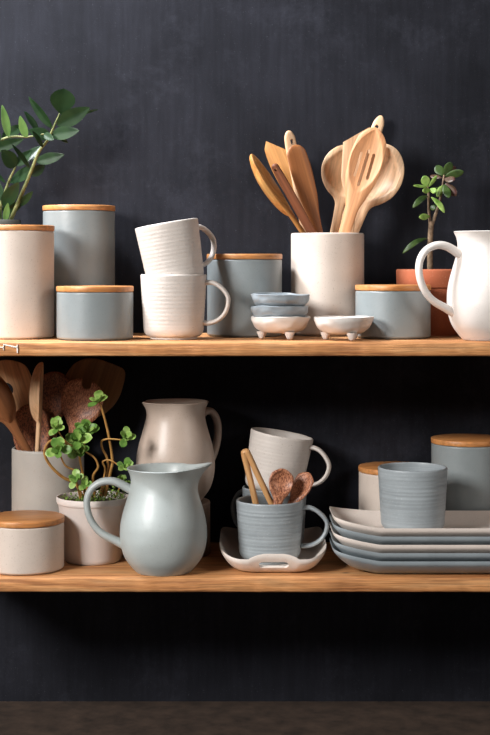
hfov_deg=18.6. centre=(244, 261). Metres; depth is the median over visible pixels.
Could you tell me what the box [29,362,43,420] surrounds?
bowl
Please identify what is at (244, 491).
mug
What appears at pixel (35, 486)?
utensil crock
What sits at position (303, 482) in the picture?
spoon
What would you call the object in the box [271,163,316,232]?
wooden stick
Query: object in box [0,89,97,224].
potted plant
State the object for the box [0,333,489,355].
shelf
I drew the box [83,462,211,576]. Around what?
jug
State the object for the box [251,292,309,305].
bowl
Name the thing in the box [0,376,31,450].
wooden spoon
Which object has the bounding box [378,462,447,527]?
mug
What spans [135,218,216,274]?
mug
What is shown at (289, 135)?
wooden utensil
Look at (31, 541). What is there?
canister
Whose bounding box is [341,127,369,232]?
wooden spatula
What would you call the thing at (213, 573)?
shelf
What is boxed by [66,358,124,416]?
wooden spatula
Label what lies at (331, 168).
bowl
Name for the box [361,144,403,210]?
bowl
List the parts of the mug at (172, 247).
handle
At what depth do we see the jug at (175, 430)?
2.12 m
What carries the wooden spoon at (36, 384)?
in the utensil crock at (35, 486)
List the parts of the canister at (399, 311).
lid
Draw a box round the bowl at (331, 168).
[321,145,345,202]
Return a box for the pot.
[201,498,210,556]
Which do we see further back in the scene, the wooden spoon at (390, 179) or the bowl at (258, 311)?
the wooden spoon at (390, 179)
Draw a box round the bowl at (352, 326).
[314,316,373,340]
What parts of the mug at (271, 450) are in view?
handle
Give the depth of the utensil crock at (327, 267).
2.14 m
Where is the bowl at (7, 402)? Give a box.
[0,376,15,424]
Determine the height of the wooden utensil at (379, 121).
0.220 m
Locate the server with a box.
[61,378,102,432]
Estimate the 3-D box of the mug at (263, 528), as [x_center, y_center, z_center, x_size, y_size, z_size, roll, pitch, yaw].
[0.044,0.373,2.080,0.119,0.084,0.094,0,0,37]
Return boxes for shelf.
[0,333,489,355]
[0,542,489,591]
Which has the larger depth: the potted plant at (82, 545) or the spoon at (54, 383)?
the spoon at (54, 383)
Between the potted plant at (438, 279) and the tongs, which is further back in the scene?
the potted plant at (438, 279)
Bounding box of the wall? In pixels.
[0,0,489,700]
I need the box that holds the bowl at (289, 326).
[251,315,310,339]
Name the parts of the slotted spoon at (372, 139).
handle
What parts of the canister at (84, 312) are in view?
lid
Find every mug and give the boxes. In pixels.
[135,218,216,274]
[141,274,230,339]
[231,484,305,542]
[236,494,328,564]
[245,427,330,490]
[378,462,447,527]
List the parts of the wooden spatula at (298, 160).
blade, handle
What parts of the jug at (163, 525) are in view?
handle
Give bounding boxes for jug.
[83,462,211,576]
[136,398,221,499]
[415,230,489,340]
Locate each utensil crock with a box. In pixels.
[12,447,83,511]
[291,232,363,335]
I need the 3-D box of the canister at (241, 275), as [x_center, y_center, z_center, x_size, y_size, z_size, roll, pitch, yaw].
[-0.001,0.047,2.158,0.109,0.118,0.109,0,0,-17]
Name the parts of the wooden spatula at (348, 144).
blade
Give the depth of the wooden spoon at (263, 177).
2.15 m
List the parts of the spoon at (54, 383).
handle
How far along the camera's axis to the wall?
2.25 m
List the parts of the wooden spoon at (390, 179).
handle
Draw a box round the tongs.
[241,448,272,504]
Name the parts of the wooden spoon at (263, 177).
handle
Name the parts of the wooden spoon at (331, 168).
handle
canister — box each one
[0,225,54,338]
[0,510,63,575]
[42,205,114,335]
[56,285,133,340]
[207,254,281,336]
[355,284,430,338]
[358,461,402,510]
[431,433,489,510]
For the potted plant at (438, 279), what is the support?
on the shelf at (140, 344)
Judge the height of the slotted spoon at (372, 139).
0.230 m
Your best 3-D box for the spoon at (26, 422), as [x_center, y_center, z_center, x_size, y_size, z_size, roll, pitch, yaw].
[-0.312,0.300,2.191,0.054,0.187,0.014,0,0,-5]
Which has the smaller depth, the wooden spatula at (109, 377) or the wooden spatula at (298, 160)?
the wooden spatula at (298, 160)
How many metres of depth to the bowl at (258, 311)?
2.04 m
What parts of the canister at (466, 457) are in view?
lid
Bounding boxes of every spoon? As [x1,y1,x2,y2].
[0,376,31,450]
[13,404,49,451]
[29,362,43,451]
[42,372,69,447]
[249,154,305,232]
[269,468,293,504]
[287,472,313,503]
[321,145,345,232]
[338,127,385,232]
[354,144,403,232]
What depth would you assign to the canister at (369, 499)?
2.17 m
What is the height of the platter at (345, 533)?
0.035 m
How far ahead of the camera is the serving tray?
2.03 m
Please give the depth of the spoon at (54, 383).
2.21 m
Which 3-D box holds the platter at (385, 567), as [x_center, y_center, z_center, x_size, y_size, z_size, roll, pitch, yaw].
[0.283,0.402,2.066,0.330,0.035,0.143,0,0,0]
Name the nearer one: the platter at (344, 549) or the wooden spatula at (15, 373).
the platter at (344, 549)
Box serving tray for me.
[219,527,325,571]
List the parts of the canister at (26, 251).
lid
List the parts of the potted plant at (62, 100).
stem, pot, stem, stem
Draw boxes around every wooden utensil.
[284,131,306,232]
[339,115,383,228]
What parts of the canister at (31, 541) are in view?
lid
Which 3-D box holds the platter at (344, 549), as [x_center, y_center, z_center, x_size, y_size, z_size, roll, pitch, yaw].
[0.283,0.391,2.066,0.330,0.035,0.143,0,0,0]
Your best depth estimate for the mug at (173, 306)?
2.04 m
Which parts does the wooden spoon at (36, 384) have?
handle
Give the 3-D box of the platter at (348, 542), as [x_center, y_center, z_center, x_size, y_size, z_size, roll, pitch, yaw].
[0.283,0.380,2.066,0.330,0.035,0.143,0,0,0]
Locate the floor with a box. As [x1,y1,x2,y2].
[0,701,489,734]
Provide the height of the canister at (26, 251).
0.157 m
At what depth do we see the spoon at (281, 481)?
2.07 m
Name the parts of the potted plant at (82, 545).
stem, stem, stem, pot, stem, stem, stem, stem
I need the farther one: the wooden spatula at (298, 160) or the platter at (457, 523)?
the wooden spatula at (298, 160)
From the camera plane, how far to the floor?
2.17 m
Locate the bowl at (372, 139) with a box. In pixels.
[345,127,385,204]
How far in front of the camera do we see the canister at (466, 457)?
2.15 m
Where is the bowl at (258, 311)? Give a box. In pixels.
[251,305,308,316]
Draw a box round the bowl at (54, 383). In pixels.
[42,372,69,421]
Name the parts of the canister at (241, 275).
lid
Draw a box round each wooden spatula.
[0,360,31,410]
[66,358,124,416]
[265,141,306,213]
[287,145,322,232]
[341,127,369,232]
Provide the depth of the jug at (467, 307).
2.01 m
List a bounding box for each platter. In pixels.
[329,506,489,536]
[329,514,489,544]
[329,522,489,552]
[329,530,489,560]
[329,538,489,573]
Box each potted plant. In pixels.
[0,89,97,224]
[43,390,135,565]
[396,162,463,335]
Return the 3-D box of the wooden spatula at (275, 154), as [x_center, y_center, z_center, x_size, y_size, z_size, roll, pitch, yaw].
[0.074,-0.088,2.210,0.091,0.179,0.011,0,0,-2]
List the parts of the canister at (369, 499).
lid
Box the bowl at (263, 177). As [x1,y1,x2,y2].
[249,154,291,215]
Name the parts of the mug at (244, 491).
handle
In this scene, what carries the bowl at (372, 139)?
on the slotted spoon at (372, 139)
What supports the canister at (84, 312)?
on the shelf at (140, 344)
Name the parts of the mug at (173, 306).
handle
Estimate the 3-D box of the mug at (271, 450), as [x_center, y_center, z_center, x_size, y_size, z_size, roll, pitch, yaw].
[0.058,0.292,2.186,0.116,0.099,0.092,0,0,-14]
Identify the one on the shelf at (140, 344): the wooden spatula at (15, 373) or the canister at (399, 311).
the canister at (399, 311)
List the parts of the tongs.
arm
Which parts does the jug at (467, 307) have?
handle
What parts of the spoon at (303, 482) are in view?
handle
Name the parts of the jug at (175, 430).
handle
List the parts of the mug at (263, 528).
handle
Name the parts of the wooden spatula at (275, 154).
blade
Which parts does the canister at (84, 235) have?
lid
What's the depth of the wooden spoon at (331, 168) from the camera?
2.21 m
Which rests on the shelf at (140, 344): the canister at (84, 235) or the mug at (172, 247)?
the canister at (84, 235)
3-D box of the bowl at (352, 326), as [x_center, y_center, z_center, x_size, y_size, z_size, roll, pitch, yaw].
[0.135,0.090,2.042,0.080,0.032,0.080,0,0,-22]
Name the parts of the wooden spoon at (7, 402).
handle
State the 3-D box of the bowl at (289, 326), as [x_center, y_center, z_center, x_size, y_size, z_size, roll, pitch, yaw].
[0.049,0.090,2.071,0.080,0.032,0.082,0,0,-30]

